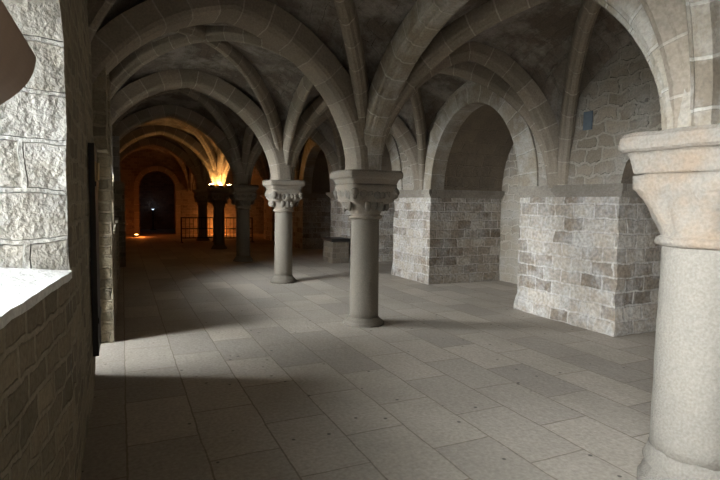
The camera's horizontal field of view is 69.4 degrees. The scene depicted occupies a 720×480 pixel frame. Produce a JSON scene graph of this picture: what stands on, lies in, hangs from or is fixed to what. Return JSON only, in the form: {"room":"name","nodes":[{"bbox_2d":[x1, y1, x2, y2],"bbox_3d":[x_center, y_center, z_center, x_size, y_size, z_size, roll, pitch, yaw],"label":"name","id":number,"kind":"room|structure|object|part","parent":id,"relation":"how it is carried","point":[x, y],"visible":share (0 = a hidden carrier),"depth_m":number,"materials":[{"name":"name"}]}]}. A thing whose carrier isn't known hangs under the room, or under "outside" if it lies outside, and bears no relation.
{"room":"vaulted stone crypt","nodes":[
{"label":"vaulted stone crypt","id":0,"kind":"room"},
{"bbox_2d":[0,0,95,479],"bbox_3d":[-4.838,-1.415,8.479,1.229,4.765,33.011,-1,5,-25],"label":"wall","id":1,"kind":"structure","parent":0,"point":[47,361],"depth_m":2.51,"materials":[{"name":"stone"}]},
{"bbox_2d":[0,0,35,103],"bbox_3d":[-0.708,-0.404,0.967,0.129,0.345,0.400,-1,5,-25],"label":"stone corbel","id":2,"kind":"object","parent":1,"relation":"attached to","point":[17,59],"visible":1,"depth_m":1.02,"materials":[{"name":"brown stone"}]},
{"bbox_2d":[0,267,71,327],"bbox_3d":[-1.672,0.165,1.676,1.015,0.206,1.709,-1,4,-19],"label":"window sill","id":3,"kind":"structure","parent":1,"relation":"attached to","point":[21,289],"depth_m":2.11,"materials":[{"name":"stone"}]},
{"bbox_2d":[88,143,101,356],"bbox_3d":[-2.295,0.072,4.543,0.079,1.770,0.536,-1,5,-25],"label":"plank door","id":4,"kind":"structure","parent":1,"relation":"in","point":[94,168],"depth_m":4.31,"materials":[{"name":"brown wood"}]},
{"bbox_3d":[-2.167,-0.564,4.289,0.035,0.160,0.030,-1,5,-25],"label":"door handle","id":5,"kind":"part","parent":4,"relation":"part of","materials":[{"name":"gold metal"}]},
{"bbox_2d":[92,67,108,152],"bbox_3d":[-2.716,-1.417,5.414,0.159,0.986,0.451,-1,5,-25],"label":"pilaster","id":6,"kind":"object","parent":1,"relation":"attached to","point":[99,86],"visible":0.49,"depth_m":5.23,"materials":[{"name":"grey stone"}]},
{"bbox_2d":[97,74,119,342],"bbox_3d":[-4.359,-0.600,9.104,0.208,3.064,7.195,-1,5,-25],"label":"wall","id":7,"kind":"structure","parent":0,"point":[108,232],"depth_m":5.90,"materials":[{"name":"grey stone"}]},
{"bbox_2d":[139,171,174,229],"bbox_3d":[-10.363,-2.064,26.254,2.780,3.300,4.280,-1,5,-25],"label":"doorway","id":8,"kind":"structure","parent":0,"point":[156,188],"depth_m":28.29,"materials":[{"name":"black"}]},
{"bbox_2d":[120,149,235,234],"bbox_3d":[-7.888,-2.673,25.120,8.610,4.758,0.513,-1,5,-25],"label":"wall","id":9,"kind":"structure","parent":0,"point":[133,163],"depth_m":24.32,"materials":[{"name":"beige stone"}]},
{"bbox_2d":[134,166,180,234],"bbox_3d":[-9.436,-1.847,24.230,2.025,3.193,0.156,-1,5,-25],"label":"door surround","id":10,"kind":"object","parent":9,"relation":"attached to","point":[142,173],"visible":0.99,"depth_m":24.04,"materials":[{"name":"beige stone"}]},
{"bbox_2d":[168,151,189,190],"bbox_3d":[-8.849,-3.248,22.162,0.189,2.207,5.380,2,4,17],"label":"rib","id":11,"kind":"object","parent":9,"relation":"attached to","point":[183,165],"visible":0.3,"depth_m":24.27,"materials":[{"name":"grey stone"}]},
{"bbox_2d":[205,169,208,189],"bbox_3d":[-4.230,-2.829,19.626,5.185,2.176,0.211,4,5,33],"label":"rib","id":12,"kind":"object","parent":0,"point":[207,174],"visible":0.11,"depth_m":20.88,"materials":[{"name":"grey stone"}]},
{"bbox_2d":[61,0,633,169],"bbox_3d":[-1.756,-2.123,9.829,6.393,2.374,32.428,-1,5,-25],"label":"ceiling","id":13,"kind":"structure","parent":0,"point":[538,38],"depth_m":6.86,"materials":[{"name":"grey stone"}]},
{"bbox_2d":[72,229,656,479],"bbox_3d":[-2.237,0.735,12.157,9.200,0.001,37.200,-1,5,-25],"label":"floor","id":14,"kind":"structure","parent":0,"point":[213,368],"depth_m":4.82,"materials":[{"name":"grey stone"}]},
{"bbox_2d":[111,125,113,224],"bbox_3d":[-4.385,-0.638,9.107,0.161,3.133,0.583,-1,5,-25],"label":"pilaster","id":15,"kind":"object","parent":14,"relation":"on","point":[111,125],"visible":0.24,"depth_m":8.90,"materials":[{"name":"stone"}]},
{"bbox_2d":[112,136,125,266],"bbox_3d":[-6.052,-0.942,12.978,0.357,3.133,1.335,-1,5,-25],"label":"pilaster","id":16,"kind":"object","parent":14,"relation":"on","point":[118,186],"visible":0.5,"depth_m":12.40,"materials":[{"name":"stone"}]},
{"bbox_2d":[180,217,212,242],"bbox_3d":[-6.286,-0.397,20.137,1.300,0.982,0.400,-1,5,-25],"label":"metal barrier","id":17,"kind":"object","parent":14,"relation":"on","point":[185,228],"visible":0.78,"depth_m":20.08,"materials":[{"name":"black metal"}]},
{"bbox_3d":[-6.290,-0.087,20.160,1.200,0.044,0.044,-1,5,-25],"label":"rail","id":18,"kind":"part","parent":17,"relation":"part of","materials":[{"name":"black metal"}]},
{"bbox_3d":[-6.285,-0.445,20.134,1.200,0.044,0.044,-1,5,-25],"label":"rail","id":19,"kind":"part","parent":17,"relation":"part of","materials":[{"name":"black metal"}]},
{"bbox_3d":[-6.279,-0.865,20.103,1.200,0.044,0.044,-1,5,-25],"label":"rail","id":20,"kind":"part","parent":17,"relation":"part of","materials":[{"name":"black metal"}]},
{"bbox_2d":[192,189,209,240],"bbox_3d":[-6.394,-1.013,21.142,0.732,2.068,0.730,-1,5,-25],"label":"stone column","id":21,"kind":"structure","parent":14,"relation":"on","point":[200,196],"depth_m":20.97,"materials":[{"name":"stone"}]},
{"bbox_2d":[120,138,204,188],"bbox_3d":[-7.966,-2.980,20.264,3.639,1.976,0.488,-1,5,-25],"label":"arch","id":22,"kind":"object","parent":21,"relation":"on","point":[146,142],"visible":0.83,"depth_m":20.21,"materials":[{"name":"beige stone"}]},
{"bbox_2d":[171,138,200,174],"bbox_3d":[-7.182,-2.959,18.545,0.189,2.201,5.260,2,4,18],"label":"rib","id":23,"kind":"object","parent":21,"relation":"on","point":[192,155],"visible":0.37,"depth_m":20.34,"materials":[{"name":"grey stone"}]},
{"bbox_2d":[189,169,192,190],"bbox_3d":[-7.213,-3.103,22.850,0.189,1.864,4.183,-1,5,-25],"label":"arch","id":24,"kind":"object","parent":21,"relation":"on","point":[190,173],"visible":0.15,"depth_m":24.47,"materials":[{"name":"grey stone"}]},
{"bbox_2d":[201,162,205,183],"bbox_3d":[-5.556,-2.815,19.231,0.188,1.863,3.998,-1,5,-25],"label":"arch","id":25,"kind":"object","parent":21,"relation":"on","point":[203,168],"visible":0.17,"depth_m":20.67,"materials":[{"name":"grey stone"}]},
{"bbox_2d":[207,187,229,248],"bbox_3d":[-4.774,-0.732,17.606,0.734,2.066,0.730,-1,5,-25],"label":"stone column","id":26,"kind":"structure","parent":14,"relation":"on","point":[218,197],"depth_m":17.44,"materials":[{"name":"stone"}]},
{"bbox_2d":[120,125,221,187],"bbox_3d":[-6.346,-2.699,16.729,3.641,1.975,0.490,-1,5,-25],"label":"arch","id":27,"kind":"object","parent":26,"relation":"on","point":[197,148],"visible":0.77,"depth_m":16.65,"materials":[{"name":"beige stone"}]},
{"bbox_2d":[169,117,216,170],"bbox_3d":[-5.566,-2.679,15.010,0.194,2.205,5.262,2,4,18],"label":"rib","id":28,"kind":"object","parent":26,"relation":"on","point":[200,136],"visible":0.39,"depth_m":16.60,"materials":[{"name":"grey stone"}]},
{"bbox_2d":[217,149,223,178],"bbox_3d":[-3.947,-2.536,15.717,0.190,1.864,3.953,-1,5,-25],"label":"arch","id":29,"kind":"object","parent":26,"relation":"on","point":[220,159],"visible":0.27,"depth_m":17.08,"materials":[{"name":"beige stone"}]},
{"bbox_2d":[225,217,253,241],"bbox_3d":[-4.888,-0.400,20.446,1.400,0.982,0.400,-1,5,-25],"label":"metal barrier","id":30,"kind":"object","parent":14,"relation":"on","point":[226,228],"visible":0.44,"depth_m":20.62,"materials":[{"name":"black metal"}]},
{"bbox_3d":[-4.297,-0.411,20.716,0.055,0.980,0.055,-1,5,-25],"label":"post","id":31,"kind":"part","parent":30,"relation":"part of","materials":[{"name":"black metal"}]},
{"bbox_2d":[227,185,258,261],"bbox_3d":[-3.175,-0.454,14.114,0.731,2.066,0.730,-1,5,-25],"label":"stone column","id":32,"kind":"structure","parent":14,"relation":"on","point":[242,196],"depth_m":13.95,"materials":[{"name":"stone"}]},
{"bbox_2d":[112,105,246,184],"bbox_3d":[-4.737,-2.421,13.215,3.638,1.972,0.488,-1,5,-25],"label":"arch","id":33,"kind":"object","parent":32,"relation":"on","point":[147,115],"visible":0.84,"depth_m":13.13,"materials":[{"name":"grey stone"}]},
{"bbox_2d":[173,89,241,163],"bbox_3d":[-3.941,-2.398,11.457,0.201,2.201,5.365,2,4,17],"label":"rib","id":34,"kind":"object","parent":32,"relation":"on","point":[218,114],"visible":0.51,"depth_m":12.87,"materials":[{"name":"grey stone"}]},
{"bbox_2d":[261,194,274,240],"bbox_3d":[-3.143,-0.987,22.412,1.895,1.935,1.607,-1,5,-25],"label":"pier","id":35,"kind":"object","parent":14,"relation":"on","point":[269,214],"visible":0.12,"depth_m":21.94,"materials":[{"name":"stone"}]},
{"bbox_2d":[207,159,265,191],"bbox_3d":[-5.090,-2.861,21.481,2.830,1.971,0.189,-1,4,-20],"label":"arch","id":36,"kind":"object","parent":35,"relation":"on","point":[259,167],"visible":0.27,"depth_m":21.74,"materials":[{"name":"grey stone"}]},
{"bbox_2d":[260,151,269,179],"bbox_3d":[-4.264,-2.837,19.702,0.214,2.173,4.698,2,4,12],"label":"rib","id":37,"kind":"object","parent":35,"relation":"on","point":[263,158],"visible":0.27,"depth_m":21.34,"materials":[{"name":"grey stone"}]},
{"bbox_2d":[262,180,305,283],"bbox_3d":[-1.555,-0.172,10.577,0.732,2.067,0.731,-1,5,-25],"label":"stone column","id":38,"kind":"structure","parent":14,"relation":"on","point":[284,195],"depth_m":10.41,"materials":[{"name":"stone"}]},
{"bbox_2d":[112,87,201,130],"bbox_3d":[-3.902,-2.389,11.372,5.225,2.206,0.202,2,5,22],"label":"rib","id":39,"kind":"object","parent":38,"relation":"on","point":[123,115],"visible":0.14,"depth_m":11.67,"materials":[{"name":"grey stone"}]},
{"bbox_2d":[111,68,290,179],"bbox_3d":[-3.096,-2.137,9.635,3.643,1.976,0.488,-1,5,-27],"label":"arch","id":40,"kind":"object","parent":38,"relation":"on","point":[150,85],"visible":0.91,"depth_m":9.55,"materials":[{"name":"grey stone"}]},
{"bbox_2d":[172,25,282,150],"bbox_3d":[-2.302,-2.113,7.875,0.201,2.206,5.439,2,4,17],"label":"rib","id":41,"kind":"object","parent":38,"relation":"on","point":[226,49],"visible":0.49,"depth_m":9.01,"materials":[{"name":"grey stone"}]},
{"bbox_2d":[241,125,253,174],"bbox_3d":[-2.337,-2.259,12.203,0.188,1.864,4.002,-1,5,-25],"label":"arch","id":42,"kind":"object","parent":38,"relation":"on","point":[248,135],"visible":0.26,"depth_m":13.46,"materials":[{"name":"grey stone"}]},
{"bbox_2d":[292,193,330,248],"bbox_3d":[-1.483,-0.699,18.785,1.894,1.936,1.606,-1,5,-25],"label":"pier","id":43,"kind":"object","parent":14,"relation":"on","point":[311,220],"visible":0.48,"depth_m":18.03,"materials":[{"name":"stone"}]},
{"bbox_2d":[224,165,295,187],"bbox_3d":[-3.429,-2.575,17.855,2.849,1.971,0.191,0,4,-16],"label":"arch","id":44,"kind":"object","parent":43,"relation":"on","point":[228,167],"visible":0.13,"depth_m":17.53,"materials":[{"name":"beige stone"}]},
{"bbox_2d":[295,157,299,179],"bbox_3d":[-2.617,-2.550,16.099,0.210,2.174,4.497,2,4,14],"label":"rib","id":45,"kind":"object","parent":43,"relation":"on","point":[297,168],"visible":0.06,"depth_m":17.91,"materials":[{"name":"grey stone"}]},
{"bbox_2d":[322,237,349,263],"bbox_3d":[-0.666,0.274,14.273,0.530,0.665,0.760,-1,5,-25],"label":"stone block","id":46,"kind":"object","parent":14,"relation":"on","point":[335,250],"visible":1,"depth_m":13.99,"materials":[{"name":"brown stone"}]},
{"bbox_2d":[326,192,394,262],"bbox_3d":[0.201,-0.407,15.111,1.895,1.936,1.707,-1,5,-25],"label":"pier","id":47,"kind":"object","parent":14,"relation":"on","point":[340,220],"visible":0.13,"depth_m":14.58,"materials":[{"name":"stone"}]},
{"bbox_2d":[221,138,321,187],"bbox_3d":[-2.592,-2.546,16.040,5.272,2.174,0.207,4,5,34],"label":"rib","id":48,"kind":"object","parent":47,"relation":"on","point":[225,163],"visible":0.14,"depth_m":17.27,"materials":[{"name":"beige stone"}]},
{"bbox_2d":[249,130,338,184],"bbox_3d":[-1.798,-2.291,14.296,2.875,1.970,0.188,0,4,-13],"label":"arch","id":49,"kind":"object","parent":47,"relation":"on","point":[315,136],"visible":0.31,"depth_m":14.38,"materials":[{"name":"grey stone"}]},
{"bbox_2d":[328,116,344,169],"bbox_3d":[-0.957,-2.266,12.511,0.245,2.175,4.416,2,4,14],"label":"rib","id":50,"kind":"object","parent":47,"relation":"on","point":[339,146],"visible":0.27,"depth_m":13.91,"materials":[{"name":"grey stone"}]},
{"bbox_2d":[330,169,402,327],"bbox_3d":[0.065,0.108,7.041,0.781,2.069,0.780,-1,5,-25],"label":"stone column","id":51,"kind":"structure","parent":14,"relation":"on","point":[365,193],"depth_m":6.86,"materials":[{"name":"stone"}]},
{"bbox_2d":[109,26,291,99],"bbox_3d":[-2.263,-2.104,7.791,5.151,2.206,0.200,2,4,21],"label":"rib","id":52,"kind":"object","parent":51,"relation":"on","point":[142,56],"visible":0.44,"depth_m":7.90,"materials":[{"name":"grey stone"}]},
{"bbox_2d":[88,0,368,168],"bbox_3d":[-1.457,-1.851,6.054,3.650,1.974,0.489,-1,5,-28],"label":"arch","id":53,"kind":"object","parent":51,"relation":"on","point":[148,20],"visible":0.85,"depth_m":5.97,"materials":[{"name":"grey stone"}]},
{"bbox_2d":[283,75,313,166],"bbox_3d":[-0.717,-1.975,8.665,0.188,1.864,4.002,-1,5,-25],"label":"arch","id":54,"kind":"object","parent":51,"relation":"on","point":[305,86],"visible":0.35,"depth_m":9.66,"materials":[{"name":"grey stone"}]},
{"bbox_2d":[334,0,368,131],"bbox_3d":[-0.442,-1.782,3.719,0.292,2.204,6.538,1,4,8],"label":"rib","id":55,"kind":"object","parent":51,"relation":"on","point":[346,10],"visible":0.67,"depth_m":6.02,"materials":[{"name":"grey stone"}]},
{"bbox_2d":[386,0,547,133],"bbox_3d":[2.369,-1.678,5.163,5.834,2.180,0.214,4,5,37],"label":"rib","id":56,"kind":"object","parent":51,"relation":"on","point":[480,18],"visible":0.56,"depth_m":5.96,"materials":[{"name":"grey stone"}]},
{"bbox_2d":[392,189,504,284],"bbox_3d":[1.850,-0.120,11.513,1.898,1.937,1.747,-1,5,-25],"label":"pier","id":57,"kind":"object","parent":14,"relation":"on","point":[440,236],"visible":0.98,"depth_m":10.86,"materials":[{"name":"stone"}]},
{"bbox_2d":[246,129,407,184],"bbox_3d":[-0.890,-2.252,12.358,5.660,2.181,0.236,4,5,36],"label":"rib","id":58,"kind":"object","parent":57,"relation":"on","point":[255,144],"visible":0.2,"depth_m":13.65,"materials":[{"name":"grey stone"}]},
{"bbox_2d":[292,108,418,190],"bbox_3d":[-0.096,-1.995,10.578,2.980,1.971,0.190,0,4,-5],"label":"arch","id":59,"kind":"object","parent":57,"relation":"on","point":[399,128],"visible":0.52,"depth_m":10.58,"materials":[{"name":"grey stone"}]},
{"bbox_2d":[410,88,426,189],"bbox_3d":[0.702,-1.972,8.803,0.212,2.170,4.116,2,4,18],"label":"rib","id":60,"kind":"object","parent":57,"relation":"on","point":[416,98],"visible":0.37,"depth_m":10.21,"materials":[{"name":"grey stone"}]},
{"bbox_2d":[510,183,661,336],"bbox_3d":[3.611,0.185,7.667,1.894,1.935,2.009,-1,5,-25],"label":"pier","id":61,"kind":"object","parent":14,"relation":"on","point":[589,256],"visible":0.79,"depth_m":6.88,"materials":[{"name":"stone"}]},
{"bbox_2d":[289,61,547,185],"bbox_3d":[0.676,-1.976,8.867,5.513,2.173,0.207,4,5,35],"label":"rib","id":62,"kind":"object","parent":61,"relation":"on","point":[468,70],"visible":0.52,"depth_m":7.96,"materials":[{"name":"grey stone"}]},
{"bbox_2d":[382,42,558,187],"bbox_3d":[1.490,-1.720,7.117,2.930,1.970,0.189,0,4,-9],"label":"arch","id":63,"kind":"object","parent":61,"relation":"on","point":[497,61],"visible":0.66,"depth_m":7.11,"materials":[{"name":"grey stone"}]},
{"bbox_2d":[557,0,600,184],"bbox_3d":[2.411,-1.673,5.068,0.222,2.177,4.716,2,4,11],"label":"rib","id":64,"kind":"object","parent":61,"relation":"on","point":[589,10],"visible":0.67,"depth_m":6.63,"materials":[{"name":"grey stone"}]},
{"bbox_2d":[618,123,719,479],"bbox_3d":[1.938,0.433,2.951,0.702,2.068,0.700,-1,5,-25],"label":"stone column","id":65,"kind":"structure","parent":14,"relation":"on","point":[676,172],"depth_m":2.81,"materials":[{"name":"stone"}]},
{"bbox_2d":[87,0,689,128],"bbox_3d":[-0.510,-1.793,3.864,5.500,2.201,0.313,3,5,25],"label":"rib","id":66,"kind":"object","parent":65,"relation":"on","point":[668,18],"visible":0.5,"depth_m":2.89,"materials":[{"name":"grey stone"}]},
{"bbox_2d":[364,0,691,169],"bbox_3d":[1.029,-1.677,4.853,0.309,1.873,4.629,-1,5,-25],"label":"arch","id":67,"kind":"object","parent":65,"relation":"on","point":[424,20],"visible":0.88,"depth_m":5.46,"materials":[{"name":"grey stone"}]},
{"bbox_2d":[685,0,719,125],"bbox_3d":[0.582,-1.494,1.597,3.776,1.968,0.191,-3,6,-41],"label":"arch","id":68,"kind":"object","parent":65,"relation":"on","point":[703,16],"visible":0.83,"depth_m":2.69,"materials":[{"name":"beige stone"}]},
{"bbox_2d":[250,39,662,233],"bbox_3d":[1.860,-1.545,11.536,1.805,4.766,33.012,-1,5,-25],"label":"wall","id":69,"kind":"structure","parent":0,"point":[623,99],"depth_m":6.97,"materials":[{"name":"stone"}]},
{"bbox_2d":[299,140,335,192],"bbox_3d":[-1.272,-2.379,16.542,0.341,1.784,3.400,-1,5,-25],"label":"arch","id":70,"kind":"object","parent":69,"relation":"attached to","point":[312,150],"visible":0.46,"depth_m":17.38,"materials":[{"name":"grey stone"}]},
{"bbox_2d":[386,133,402,189],"bbox_3d":[0.400,-2.075,12.891,0.344,1.759,3.254,-1,5,-25],"label":"arch","id":71,"kind":"object","parent":69,"relation":"attached to","point":[391,144],"visible":0.16,"depth_m":11.67,"materials":[{"name":"grey stone"}]},
{"bbox_2d":[423,85,538,189],"bbox_3d":[2.082,-1.798,9.217,0.344,1.787,3.370,-1,5,-25],"label":"arch","id":72,"kind":"object","parent":69,"relation":"attached to","point":[443,133],"visible":0.87,"depth_m":9.24,"materials":[{"name":"grey stone"}]},
{"bbox_2d":[583,111,592,130],"bbox_3d":[3.004,-1.572,6.853,0.020,0.240,0.140,-1,5,-25],"label":"wall plaque","id":73,"kind":"object","parent":69,"relation":"attached to","point":[588,116],"visible":1,"depth_m":6.83,"materials":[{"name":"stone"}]},
{"bbox_2d":[499,144,519,283],"bbox_3d":[2.786,-1.562,11.959,0.267,4.761,33.010,-1,5,-25],"label":"wall","id":74,"kind":"structure","parent":0,"point":[510,204],"depth_m":10.91,"materials":[{"name":"grey stone"}]}
]}

